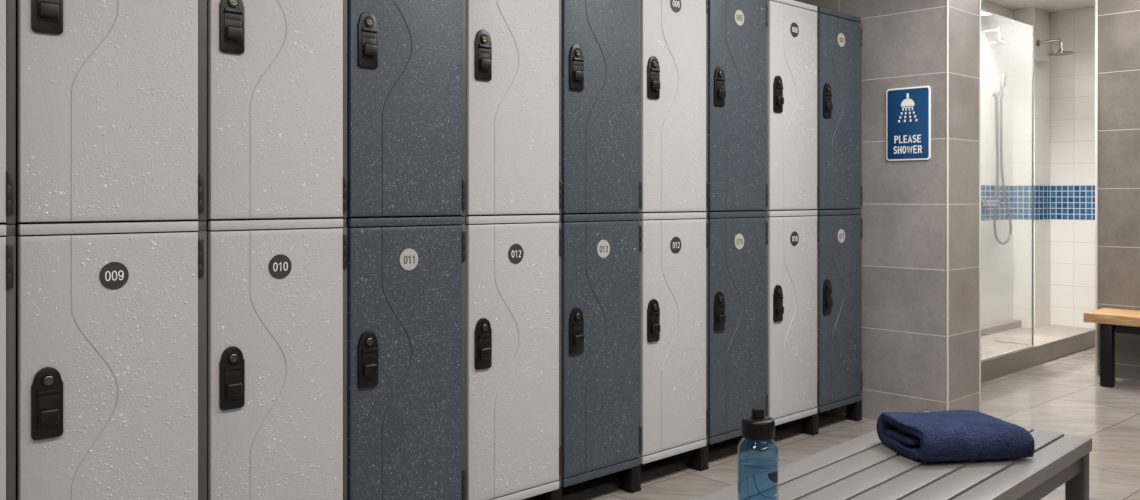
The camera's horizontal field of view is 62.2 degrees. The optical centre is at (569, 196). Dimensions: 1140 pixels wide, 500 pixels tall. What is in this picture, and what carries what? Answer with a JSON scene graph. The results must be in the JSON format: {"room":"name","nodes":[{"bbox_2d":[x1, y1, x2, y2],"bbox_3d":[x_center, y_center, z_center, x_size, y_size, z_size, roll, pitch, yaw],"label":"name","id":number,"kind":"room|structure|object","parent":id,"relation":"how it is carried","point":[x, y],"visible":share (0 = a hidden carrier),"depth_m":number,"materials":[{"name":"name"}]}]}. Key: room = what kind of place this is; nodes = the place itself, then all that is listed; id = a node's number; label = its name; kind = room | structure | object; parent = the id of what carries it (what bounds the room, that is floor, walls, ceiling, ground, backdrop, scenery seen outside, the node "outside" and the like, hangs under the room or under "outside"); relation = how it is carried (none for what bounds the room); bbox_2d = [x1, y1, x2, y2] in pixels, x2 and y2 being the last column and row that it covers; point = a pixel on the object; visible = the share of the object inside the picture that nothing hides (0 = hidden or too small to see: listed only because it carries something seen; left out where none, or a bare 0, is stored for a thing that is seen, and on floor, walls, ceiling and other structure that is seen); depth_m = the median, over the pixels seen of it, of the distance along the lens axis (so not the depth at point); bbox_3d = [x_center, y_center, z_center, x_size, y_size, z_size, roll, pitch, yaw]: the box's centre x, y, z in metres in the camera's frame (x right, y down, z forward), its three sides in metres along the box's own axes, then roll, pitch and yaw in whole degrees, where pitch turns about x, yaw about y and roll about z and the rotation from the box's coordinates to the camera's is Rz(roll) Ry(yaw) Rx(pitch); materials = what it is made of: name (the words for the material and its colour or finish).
{"room":"changing room","nodes":[
{"label":"changing room","id":0,"kind":"room"},
{"bbox_2d":[522,347,1139,499],"bbox_3d":[1.632,1.086,1.766,10.000,0.100,5.500,0,0,-44],"label":"floor","id":1,"kind":"structure","parent":0,"point":[1065,395],"depth_m":4.12,"materials":[{"name":"grey tile"}]},
{"bbox_2d":[0,224,15,499],"bbox_3d":[-1.447,0.547,2.006,0.389,0.978,0.472,0,0,-44],"label":"locker","id":2,"kind":"object","parent":1,"relation":"on","point":[7,232],"visible":1,"depth_m":1.98,"materials":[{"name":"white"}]},
{"bbox_2d":[0,0,15,223],"bbox_3d":[-1.447,-0.388,2.006,0.389,0.888,0.472,0,0,-44],"label":"locker","id":3,"kind":"object","parent":2,"relation":"on","point":[7,7],"visible":1,"depth_m":1.98,"materials":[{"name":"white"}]},
{"bbox_2d":[4,221,206,499],"bbox_3d":[-1.158,0.547,2.281,0.405,0.978,0.472,0,0,-44],"label":"locker","id":4,"kind":"object","parent":1,"relation":"on","point":[111,317],"visible":1,"depth_m":2.11,"materials":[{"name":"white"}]},
{"bbox_2d":[16,0,206,223],"bbox_3d":[-1.158,-0.388,2.281,0.405,0.888,0.472,0,0,-44],"label":"locker","id":5,"kind":"object","parent":4,"relation":"on","point":[111,95],"visible":1,"depth_m":2.11,"materials":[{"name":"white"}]},
{"bbox_2d":[206,218,346,499],"bbox_3d":[-0.874,0.547,2.553,0.378,0.978,0.472,0,0,-44],"label":"locker","id":6,"kind":"object","parent":1,"relation":"on","point":[277,288],"visible":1,"depth_m":2.39,"materials":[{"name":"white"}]},
{"bbox_2d":[207,0,346,219],"bbox_3d":[-0.874,-0.388,2.553,0.378,0.888,0.472,0,0,-44],"label":"locker","id":7,"kind":"object","parent":6,"relation":"on","point":[277,69],"visible":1,"depth_m":2.38,"materials":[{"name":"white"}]},
{"bbox_2d":[321,216,465,499],"bbox_3d":[-0.593,0.547,2.821,0.395,0.978,0.472,0,0,-44],"label":"locker","id":8,"kind":"object","parent":1,"relation":"on","point":[406,276],"visible":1,"depth_m":2.65,"materials":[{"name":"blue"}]},
{"bbox_2d":[347,0,465,217],"bbox_3d":[-0.593,-0.388,2.821,0.395,0.888,0.472,0,0,-44],"label":"locker","id":9,"kind":"object","parent":8,"relation":"on","point":[406,59],"visible":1,"depth_m":2.65,"materials":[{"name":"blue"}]},
{"bbox_2d":[438,215,561,499],"bbox_3d":[-0.308,0.547,3.093,0.388,0.978,0.472,0,0,-44],"label":"locker","id":10,"kind":"object","parent":1,"relation":"on","point":[514,262],"visible":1,"depth_m":2.93,"materials":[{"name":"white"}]},
{"bbox_2d":[466,0,561,215],"bbox_3d":[-0.308,-0.388,3.093,0.388,0.888,0.472,0,0,-44],"label":"locker","id":11,"kind":"object","parent":10,"relation":"on","point":[514,47],"visible":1,"depth_m":2.92,"materials":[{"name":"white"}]},
{"bbox_2d":[546,213,641,492],"bbox_3d":[-0.029,0.547,3.359,0.380,0.978,0.472,0,0,-44],"label":"locker","id":12,"kind":"object","parent":1,"relation":"on","point":[602,430],"visible":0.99,"depth_m":3.20,"materials":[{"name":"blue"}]},
{"bbox_2d":[562,0,641,213],"bbox_3d":[-0.029,-0.388,3.359,0.380,0.888,0.472,0,0,-44],"label":"locker","id":13,"kind":"object","parent":12,"relation":"on","point":[601,38],"visible":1,"depth_m":3.19,"materials":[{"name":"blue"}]},
{"bbox_2d":[613,212,708,470],"bbox_3d":[0.248,0.547,3.624,0.381,0.978,0.472,0,0,-44],"label":"locker","id":14,"kind":"object","parent":1,"relation":"on","point":[674,253],"visible":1,"depth_m":3.45,"materials":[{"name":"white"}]},
{"bbox_2d":[640,0,707,212],"bbox_3d":[0.248,-0.388,3.624,0.381,0.888,0.472,0,0,-44],"label":"locker","id":15,"kind":"object","parent":14,"relation":"on","point":[673,33],"visible":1,"depth_m":3.45,"materials":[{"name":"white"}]},
{"bbox_2d":[707,211,768,451],"bbox_3d":[0.529,0.547,3.892,0.393,0.978,0.472,0,0,-44],"label":"locker","id":16,"kind":"object","parent":1,"relation":"on","point":[737,240],"visible":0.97,"depth_m":3.72,"materials":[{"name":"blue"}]},
{"bbox_2d":[708,0,767,211],"bbox_3d":[0.529,-0.388,3.892,0.393,0.888,0.472,0,0,-44],"label":"locker","id":17,"kind":"object","parent":16,"relation":"on","point":[737,29],"visible":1,"depth_m":3.72,"materials":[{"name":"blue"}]},
{"bbox_2d":[767,210,818,435],"bbox_3d":[0.809,0.547,4.160,0.378,0.978,0.472,0,0,-44],"label":"locker","id":18,"kind":"object","parent":1,"relation":"on","point":[793,235],"visible":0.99,"depth_m":3.99,"materials":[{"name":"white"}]},
{"bbox_2d":[768,0,818,210],"bbox_3d":[0.809,-0.388,4.160,0.378,0.888,0.472,0,0,-44],"label":"locker","id":19,"kind":"object","parent":18,"relation":"on","point":[793,26],"visible":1,"depth_m":3.99,"materials":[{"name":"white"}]},
{"bbox_2d":[818,209,861,420],"bbox_3d":[1.082,0.547,4.420,0.372,0.978,0.472,0,0,-44],"label":"locker","id":20,"kind":"object","parent":1,"relation":"on","point":[840,231],"visible":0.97,"depth_m":4.25,"materials":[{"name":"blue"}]},
{"bbox_2d":[817,7,861,209],"bbox_3d":[1.082,-0.388,4.420,0.372,0.888,0.472,0,0,-44],"label":"locker","id":21,"kind":"object","parent":20,"relation":"on","point":[840,34],"visible":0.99,"depth_m":4.25,"materials":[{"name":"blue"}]},
{"bbox_2d":[695,411,1091,499],"bbox_3d":[0.659,0.826,2.031,0.436,0.420,1.500,0,0,44],"label":"slatted bench","id":22,"kind":"object","parent":1,"relation":"on","point":[862,467],"visible":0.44,"depth_m":2.12,"materials":[{"name":"grey paint"}]},
{"bbox_2d":[737,407,778,499],"bbox_3d":[0.352,0.506,1.770,0.076,0.219,0.077,0,0,0],"label":"water bottle","id":23,"kind":"object","parent":22,"relation":"on","point":[755,426],"visible":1,"depth_m":1.75,"materials":[{"name":"blue plastic"}]},
{"bbox_2d":[876,410,1034,461],"bbox_3d":[0.928,0.573,2.286,0.299,0.083,0.233,0,0,-9],"label":"folded towel","id":24,"kind":"object","parent":22,"relation":"on","point":[950,435],"visible":1,"depth_m":2.20,"materials":[{"name":"blue fabric"}]},
{"bbox_2d":[1083,308,1139,387],"bbox_3d":[3.510,0.838,4.759,0.340,0.397,1.600,0,0,-44],"label":"wooden bench","id":25,"kind":"object","parent":1,"relation":"on","point":[1124,321],"visible":1,"depth_m":5.15,"materials":[{"name":"brown wood"}]},
{"bbox_2d":[794,0,978,419],"bbox_3d":[1.415,-0.149,4.638,0.332,2.370,1.046,0,0,-44],"label":"wall partition","id":26,"kind":"structure","parent":0,"point":[903,211],"depth_m":4.28,"materials":[{"name":"grey tile"}]},
{"bbox_2d":[886,86,930,160],"bbox_3d":[1.528,-0.331,4.271,0.006,0.330,0.211,0,0,-44],"label":"sign","id":27,"kind":"object","parent":26,"relation":"attached to","point":[908,109],"visible":1,"depth_m":4.27,"materials":[{"name":"blue plastic"}]},
{"bbox_2d":[946,0,948,410],"bbox_3d":[1.656,-0.149,4.145,0.008,2.370,0.008,0,0,-44],"label":"trim","id":28,"kind":"structure","parent":26,"relation":"attached to","point":[947,1],"depth_m":4.14,"materials":[{"name":"white"}]},
{"bbox_2d":[979,0,980,411],"bbox_3d":[1.897,-0.149,4.373,0.008,2.370,0.007,0,0,-44],"label":"trim","id":29,"kind":"structure","parent":26,"relation":"attached to","point":[979,0],"depth_m":4.37,"materials":[{"name":"white metal"}]},
{"bbox_2d":[981,329,1094,382],"bbox_3d":[2.660,0.978,5.626,2.834,0.116,0.016,0,0,-44],"label":"shower curb","id":30,"kind":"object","parent":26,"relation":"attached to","point":[1006,364],"depth_m":5.80,"materials":[{"name":"tile"}]},
{"bbox_2d":[981,0,1012,326],"bbox_3d":[2.204,-0.149,5.899,2.551,2.370,0.110,0,0,-44],"label":"wall","id":31,"kind":"structure","parent":0,"point":[996,60],"depth_m":6.52,"materials":[{"name":"white tile"}]},
{"bbox_2d":[981,199,999,206],"bbox_3d":[2.788,0.040,6.326,0.272,0.055,0.078,0,0,-44],"label":"shower mixer","id":32,"kind":"object","parent":31,"relation":"attached to","point":[984,202],"visible":0.7,"depth_m":6.30,"materials":[{"name":"silver metal"}]},
{"bbox_2d":[981,27,1010,44],"bbox_3d":[2.790,-1.065,6.229,0.136,0.120,0.219,0,0,-44],"label":"shower","id":33,"kind":"object","parent":31,"relation":"attached to","point":[999,41],"visible":0.88,"depth_m":6.19,"materials":[{"name":"silver metal"}]},
{"bbox_2d":[981,320,1020,335],"bbox_3d":[2.259,0.897,5.838,2.548,0.047,0.055,0,0,-44],"label":"trim","id":34,"kind":"structure","parent":31,"relation":"attached to","point":[1012,324],"depth_m":6.46,"materials":[{"name":"tile"}]},
{"bbox_2d":[993,74,1011,244],"bbox_3d":[2.989,-0.253,6.518,0.284,1.168,0.078,0,0,-44],"label":"shower","id":35,"kind":"object","parent":31,"relation":"attached to","point":[1000,93],"visible":0.97,"depth_m":6.47,"materials":[{"name":"silver metal"}]},
{"bbox_2d":[1013,7,1034,327],"bbox_3d":[3.213,-0.149,6.686,0.003,2.370,0.146,0,0,-44],"label":"wall","id":36,"kind":"structure","parent":0,"point":[1023,19],"depth_m":6.69,"materials":[{"name":"white tile"}]},
{"bbox_2d":[1036,38,1074,55],"bbox_3d":[3.380,-1.050,6.575,0.172,0.120,0.242,0,0,-44],"label":"shower","id":37,"kind":"object","parent":36,"relation":"attached to","point":[1060,52],"visible":1,"depth_m":6.56,"materials":[{"name":"silver metal"}]},
{"bbox_2d":[981,324,1093,360],"bbox_3d":[2.499,0.979,5.794,2.834,0.115,0.450,0,0,-44],"label":"floor","id":38,"kind":"structure","parent":0,"point":[990,347],"depth_m":6.20,"materials":[{"name":"tile"}]},
{"bbox_2d":[981,26,1033,360],"bbox_3d":[2.243,-0.067,5.250,1.704,1.975,0.012,0,0,-44],"label":"screen","id":39,"kind":"object","parent":38,"relation":"on","point":[1032,26],"visible":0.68,"depth_m":5.83,"materials":[{"name":"clear glass"}]},
{"bbox_2d":[996,341,1030,344],"bbox_3d":[2.790,0.920,5.962,0.024,0.002,0.224,0,0,-44],"label":"floor drain","id":40,"kind":"object","parent":38,"relation":"on","point":[996,341],"visible":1,"depth_m":5.95,"materials":[{"name":"silver metal"}]},
{"bbox_2d":[986,0,1094,11],"bbox_3d":[1.632,-1.384,1.766,10.000,0.100,5.500,0,0,-44],"label":"ceiling","id":41,"kind":"structure","parent":0,"point":[1047,5],"depth_m":6.55,"materials":[{"name":"white paint"}]},
{"bbox_2d":[1035,7,1049,327],"bbox_3d":[3.279,-0.149,6.825,0.283,2.370,0.256,0,0,-44],"label":"wall","id":42,"kind":"structure","parent":0,"point":[1042,17],"depth_m":6.72,"materials":[{"name":"white tile"}]},
{"bbox_2d":[1050,6,1094,328],"bbox_3d":[5.199,-0.149,5.102,0.114,2.370,5.400,0,0,-44],"label":"wall","id":43,"kind":"structure","parent":0,"point":[1072,77],"depth_m":6.72,"materials":[{"name":"white tile"}]},
{"bbox_2d":[1098,0,1139,379],"bbox_3d":[4.658,-0.149,3.936,0.147,2.370,4.460,0,0,-44],"label":"wall","id":44,"kind":"structure","parent":0,"point":[1118,20],"depth_m":5.41,"materials":[{"name":"grey tile"}]},
{"bbox_2d":[1095,0,1097,374],"bbox_3d":[3.064,-0.149,5.499,0.012,2.370,0.013,0,0,-44],"label":"trim","id":45,"kind":"structure","parent":44,"relation":"attached to","point":[1096,1],"depth_m":5.49,"materials":[{"name":"white metal"}]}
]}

